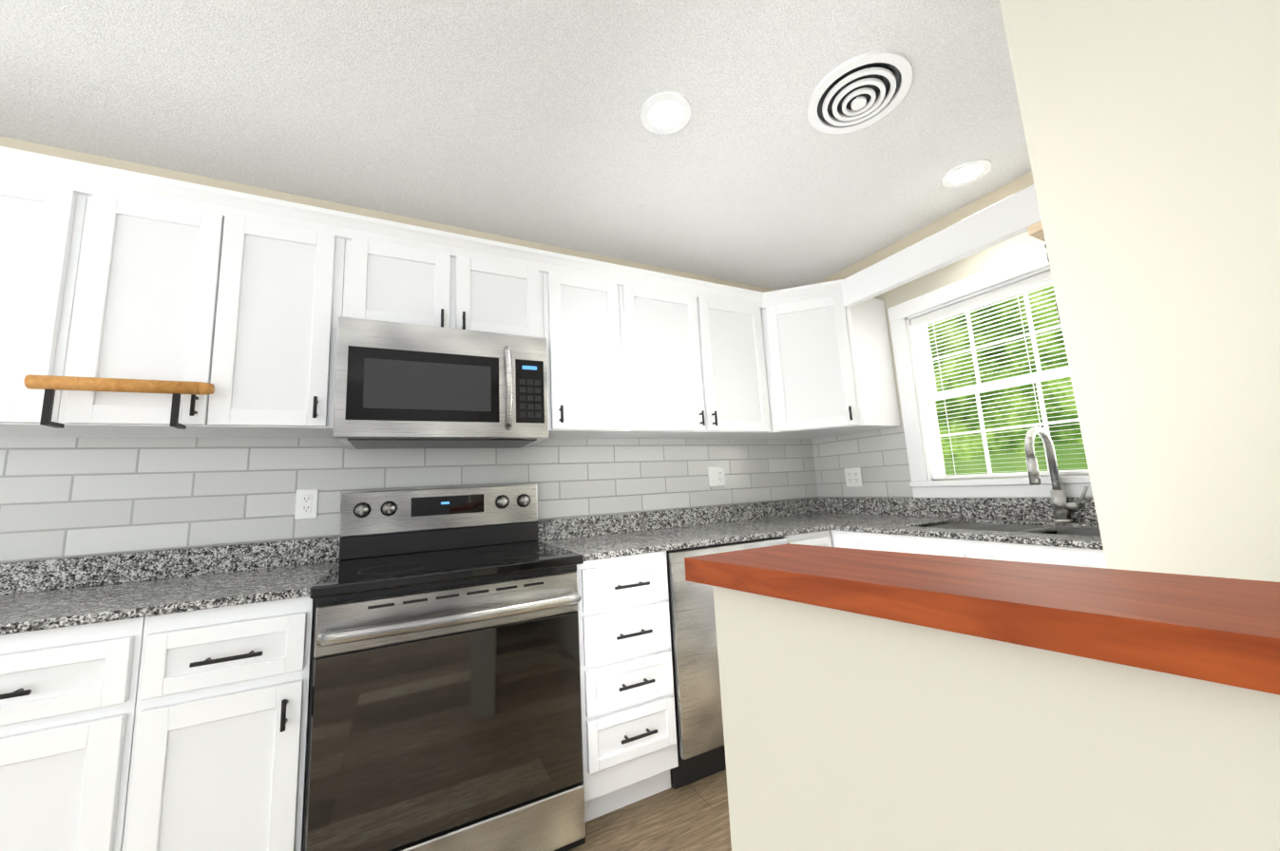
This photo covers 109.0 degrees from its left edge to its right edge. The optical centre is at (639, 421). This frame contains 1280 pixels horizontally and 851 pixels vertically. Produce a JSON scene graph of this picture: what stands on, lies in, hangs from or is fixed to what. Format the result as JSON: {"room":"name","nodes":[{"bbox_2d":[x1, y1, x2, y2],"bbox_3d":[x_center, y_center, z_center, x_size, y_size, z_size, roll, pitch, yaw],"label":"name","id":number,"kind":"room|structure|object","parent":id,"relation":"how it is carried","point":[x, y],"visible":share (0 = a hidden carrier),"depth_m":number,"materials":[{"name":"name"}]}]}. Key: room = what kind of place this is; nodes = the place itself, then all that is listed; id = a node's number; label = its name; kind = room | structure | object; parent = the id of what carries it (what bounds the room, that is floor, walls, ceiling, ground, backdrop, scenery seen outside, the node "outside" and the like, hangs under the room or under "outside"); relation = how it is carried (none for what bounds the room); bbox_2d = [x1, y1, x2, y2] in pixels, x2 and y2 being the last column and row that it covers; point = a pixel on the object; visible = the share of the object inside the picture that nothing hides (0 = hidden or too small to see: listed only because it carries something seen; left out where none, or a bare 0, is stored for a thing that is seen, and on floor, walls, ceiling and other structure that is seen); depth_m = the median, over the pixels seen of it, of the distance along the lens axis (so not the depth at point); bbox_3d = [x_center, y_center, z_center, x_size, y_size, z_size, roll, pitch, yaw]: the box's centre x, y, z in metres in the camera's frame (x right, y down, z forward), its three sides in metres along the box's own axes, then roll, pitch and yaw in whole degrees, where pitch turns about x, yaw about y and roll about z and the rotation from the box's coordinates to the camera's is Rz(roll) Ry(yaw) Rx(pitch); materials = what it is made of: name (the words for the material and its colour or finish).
{"room":"kitchen","nodes":[
{"label":"kitchen","id":0,"kind":"room"},
{"bbox_2d":[0,135,817,563],"bbox_3d":[-1.140,0.263,2.002,5.445,2.458,0.150,1,-9,-27],"label":"wall","id":1,"kind":"structure","parent":0,"point":[120,164],"depth_m":1.99,"materials":[{"name":"paint"}]},
{"bbox_2d":[0,176,114,438],"bbox_3d":[-2.100,-0.343,1.317,0.750,0.740,0.362,1,-9,-27],"label":"upper cabinet","id":2,"kind":"object","parent":1,"relation":"attached to","point":[41,229],"visible":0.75,"depth_m":1.34,"materials":[{"name":"white paint"}]},
{"bbox_2d":[57,192,345,438],"bbox_3d":[-1.463,-0.329,1.643,0.680,0.740,0.362,1,-9,-27],"label":"upper cabinet","id":3,"kind":"object","parent":1,"relation":"attached to","point":[242,315],"visible":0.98,"depth_m":1.50,"materials":[{"name":"white paint"}]},
{"bbox_2d":[23,374,214,429],"bbox_3d":[-1.509,-0.053,1.349,0.382,0.139,0.080,1,-9,-27],"label":"towel bar","id":4,"kind":"object","parent":3,"relation":"attached to","point":[49,385],"visible":1,"depth_m":1.31,"materials":[{"name":"brown wood"}]},
{"bbox_2d":[342,237,543,338],"bbox_3d":[-0.831,-0.507,1.997,0.757,0.352,0.362,1,-9,-27],"label":"upper cabinet","id":5,"kind":"object","parent":1,"relation":"attached to","point":[384,281],"visible":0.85,"depth_m":1.84,"materials":[{"name":"white paint"}]},
{"bbox_2d":[332,316,548,449],"bbox_3d":[-0.796,-0.122,1.894,0.745,0.434,0.458,1,-9,-27],"label":"microwave","id":6,"kind":"object","parent":5,"relation":"attached to","point":[403,386],"visible":1,"depth_m":1.72,"materials":[{"name":"silver metal"}]},
{"bbox_2d":[0,421,913,563],"bbox_3d":[-0.573,0.283,1.826,4.295,0.550,0.667,1,-9,-27],"label":"tile backsplash","id":7,"kind":"structure","parent":1,"relation":"attached to","point":[66,497],"depth_m":1.83,"materials":[{"name":"white tile"}]},
{"bbox_2d":[294,489,318,519],"bbox_3d":[-1.315,0.326,1.802,0.072,0.116,0.009,1,-9,-27],"label":"outlet","id":8,"kind":"object","parent":7,"relation":"attached to","point":[306,504],"visible":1,"depth_m":1.80,"materials":[{"name":"white plastic"}]},
{"bbox_2d":[707,466,725,487],"bbox_3d":[0.456,0.328,2.710,0.118,0.116,0.011,1,-9,-27],"label":"outlet","id":9,"kind":"object","parent":7,"relation":"attached to","point":[716,476],"visible":1,"depth_m":2.71,"materials":[{"name":"white plastic"}]},
{"bbox_2d":[844,467,862,487],"bbox_3d":[1.316,0.346,2.817,0.009,0.116,0.118,1,-9,-27],"label":"outlet","id":10,"kind":"object","parent":7,"relation":"attached to","point":[853,477],"visible":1,"depth_m":2.81,"materials":[{"name":"white plastic"}]},
{"bbox_2d":[542,270,625,439],"bbox_3d":[-0.314,-0.304,2.228,0.378,0.740,0.362,1,-9,-27],"label":"upper cabinet","id":11,"kind":"object","parent":1,"relation":"attached to","point":[582,328],"visible":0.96,"depth_m":2.10,"materials":[{"name":"white paint"}]},
{"bbox_2d":[601,284,771,439],"bbox_3d":[0.260,-0.292,2.521,0.908,0.740,0.362,1,-9,-27],"label":"upper cabinet","id":12,"kind":"object","parent":1,"relation":"attached to","point":[694,367],"visible":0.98,"depth_m":2.37,"materials":[{"name":"white paint"}]},
{"bbox_2d":[740,294,900,439],"bbox_3d":[1.015,-0.298,2.751,0.642,0.740,0.642,1,-9,-27],"label":"upper cabinet","id":13,"kind":"object","parent":1,"relation":"attached to","point":[830,371],"visible":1,"depth_m":2.54,"materials":[{"name":"white paint"}]},
{"bbox_2d":[0,146,842,309],"bbox_3d":[-0.698,-0.749,1.759,3.993,0.075,0.356,1,-9,-27],"label":"crown molding","id":14,"kind":"structure","parent":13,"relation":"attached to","point":[82,178],"depth_m":1.71,"materials":[{"name":"white paint"}]},
{"bbox_2d":[0,0,1031,290],"bbox_3d":[-0.312,-1.320,0.281,5.695,0.100,4.500,1,-9,-27],"label":"ceiling","id":15,"kind":"structure","parent":0,"point":[515,118],"depth_m":1.58,"materials":[{"name":"white paint"}]},
{"bbox_2d":[640,91,690,134],"bbox_3d":[0.092,-1.093,1.625,0.180,0.008,0.180,1,-9,-27],"label":"recessed light","id":16,"kind":"object","parent":15,"relation":"in","point":[665,112],"visible":1,"depth_m":1.62,"materials":[{"name":"white paint"}]},
{"bbox_2d":[807,50,913,133],"bbox_3d":[0.758,-1.118,1.587,0.330,0.038,0.330,1,-9,-27],"label":"ceiling vent","id":17,"kind":"object","parent":15,"relation":"in","point":[861,91],"visible":1,"depth_m":1.56,"materials":[{"name":"white metal"}]},
{"bbox_2d":[941,158,991,187],"bbox_3d":[1.453,-1.105,2.035,0.180,0.008,0.180,1,-9,-27],"label":"recessed light","id":18,"kind":"object","parent":15,"relation":"in","point":[966,173],"visible":1,"depth_m":2.03,"materials":[{"name":"white paint"}]},
{"bbox_2d":[568,769,731,850],"bbox_3d":[-0.182,1.209,-0.082,5.695,0.100,4.500,1,-9,-27],"label":"floor","id":19,"kind":"structure","parent":0,"point":[694,816],"depth_m":1.57,"materials":[{"name":"brown wood"}]},
{"bbox_2d":[0,616,145,850],"bbox_3d":[-1.737,0.958,1.110,0.900,0.892,0.654,1,-9,-27],"label":"base cabinet","id":20,"kind":"object","parent":19,"relation":"on","point":[67,702],"visible":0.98,"depth_m":1.04,"materials":[{"name":"white paint"}]},
{"bbox_2d":[0,536,340,635],"bbox_3d":[-1.771,0.459,1.193,1.596,0.119,0.625,1,-9,-27],"label":"countertop","id":21,"kind":"structure","parent":20,"relation":"on","point":[47,594],"depth_m":1.45,"materials":[{"name":"stone"}]},
{"bbox_2d":[121,596,314,850],"bbox_3d":[-1.181,0.970,1.393,0.345,0.892,0.654,1,-9,-27],"label":"base cabinet","id":22,"kind":"object","parent":19,"relation":"on","point":[219,752],"visible":0.9,"depth_m":1.16,"materials":[{"name":"white paint"}]},
{"bbox_2d":[303,483,585,850],"bbox_3d":[-0.666,0.829,1.632,0.775,1.186,0.734,1,-9,-27],"label":"range","id":23,"kind":"object","parent":19,"relation":"on","point":[445,706],"visible":1,"depth_m":1.39,"materials":[{"name":"silver metal"}]},
{"bbox_2d":[576,551,678,822],"bbox_3d":[-0.163,0.992,1.913,0.374,0.892,0.653,1,-9,-27],"label":"drawers","id":24,"kind":"object","parent":19,"relation":"on","point":[629,735],"visible":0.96,"depth_m":1.66,"materials":[{"name":"white paint"}]},
{"bbox_2d":[666,535,786,789],"bbox_3d":[0.292,0.999,2.117,0.616,0.890,0.659,1,-9,-27],"label":"dishwasher","id":25,"kind":"object","parent":19,"relation":"on","point":[698,714],"visible":0.19,"depth_m":1.78,"materials":[{"name":"silver metal"}]},
{"bbox_2d":[783,530,832,547],"bbox_3d":[0.697,1.011,2.351,0.305,0.892,0.654,1,-9,-27],"label":"base cabinet","id":26,"kind":"object","parent":19,"relation":"on","point":[820,539],"visible":0.08,"depth_m":2.17,"materials":[{"name":"white paint"}]},
{"bbox_2d":[830,530,974,558],"bbox_3d":[1.362,0.930,2.027,0.620,0.892,0.643,1,-9,-27],"label":"base cabinet","id":27,"kind":"object","parent":19,"relation":"on","point":[950,547],"depth_m":1.90,"materials":[{"name":"white paint"}]},
{"bbox_2d":[536,497,832,561],"bbox_3d":[0.489,0.508,2.342,1.906,0.119,0.630,1,-9,-27],"label":"countertop","id":28,"kind":"structure","parent":27,"relation":"on","point":[594,538],"depth_m":2.30,"materials":[{"name":"stone"}]},
{"bbox_2d":[971,540,1107,569],"bbox_3d":[1.648,0.836,1.471,0.620,0.892,0.622,1,-9,-27],"label":"base cabinet","id":29,"kind":"object","parent":19,"relation":"on","point":[1024,553],"depth_m":1.50,"materials":[{"name":"white paint"}]},
{"bbox_2d":[821,426,1103,550],"bbox_3d":[1.475,0.323,1.820,0.629,0.598,1.237,1,-9,-27],"label":"countertop","id":30,"kind":"structure","parent":29,"relation":"on","point":[1058,521],"depth_m":1.99,"materials":[{"name":"stone"}]},
{"bbox_2d":[1024,426,1103,527],"bbox_3d":[1.715,0.195,1.731,0.218,0.394,0.352,1,-9,-27],"label":"faucet","id":31,"kind":"object","parent":30,"relation":"on","point":[1067,512],"depth_m":1.85,"materials":[{"name":"silver metal"}]},
{"bbox_2d":[816,171,1086,545],"bbox_3d":[1.676,0.163,2.312,0.150,2.458,1.880,1,-9,-27],"label":"wall","id":32,"kind":"structure","parent":0,"point":[1012,248],"depth_m":2.35,"materials":[{"name":"paint"}]},
{"bbox_2d":[887,247,1093,497],"bbox_3d":[1.778,-0.204,2.067,0.165,1.077,1.179,1,-9,-27],"label":"window","id":33,"kind":"structure","parent":32,"relation":"in","point":[1002,274],"depth_m":2.35,"materials":[{"name":"white paint"}]},
{"bbox_2d":[910,270,1088,479],"bbox_3d":[1.768,-0.200,2.061,0.048,0.887,0.977,1,-9,-27],"label":"window blind","id":34,"kind":"object","parent":33,"relation":"attached to","point":[1027,284],"visible":0.56,"depth_m":2.19,"materials":[{"name":"white plastic"}]},
{"bbox_2d":[712,586,1279,850],"bbox_3d":[0.870,0.530,-0.439,0.117,1.034,2.374,3,-10,-37],"label":"wall","id":35,"kind":"structure","parent":0,"point":[843,731],"depth_m":0.33,"materials":[{"name":"paint"}]},
{"bbox_2d":[684,543,1279,695],"bbox_3d":[0.840,0.007,-0.354,0.164,0.026,2.404,3,-10,-37],"label":"countertop","id":36,"kind":"structure","parent":35,"relation":"on","point":[1225,631],"depth_m":0.31,"materials":[{"name":"brown wood"}]},
{"bbox_2d":[999,0,1279,582],"bbox_3d":[1.975,-0.157,0.189,1.560,2.458,2.220,1,-9,-27],"label":"wall","id":37,"kind":"structure","parent":0,"point":[1152,130],"depth_m":0.72,"materials":[{"name":"paint"}]},
{"bbox_2d":[841,184,1041,307],"bbox_3d":[1.401,-0.788,1.964,0.046,0.151,1.224,1,-9,-27],"label":"valance","id":38,"kind":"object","parent":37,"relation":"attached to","point":[1012,216],"depth_m":2.01,"materials":[{"name":"white paint"}]},
{"bbox_2d":[1027,221,1060,322],"bbox_3d":[1.099,-0.375,1.124,0.150,0.271,0.145,1,-9,-27],"label":"shelf","id":39,"kind":"object","parent":37,"relation":"attached to","point":[1036,230],"visible":0.02,"depth_m":1.16,"materials":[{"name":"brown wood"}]},
{"label":"outside","id":40,"kind":"structure","parent":0,"visible":0},
{"bbox_2d":[927,283,1088,476],"bbox_3d":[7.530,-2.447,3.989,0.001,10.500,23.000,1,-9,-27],"label":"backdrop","id":41,"kind":"structure","parent":40,"point":[1074,461],"depth_m":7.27,"materials":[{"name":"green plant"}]}
]}

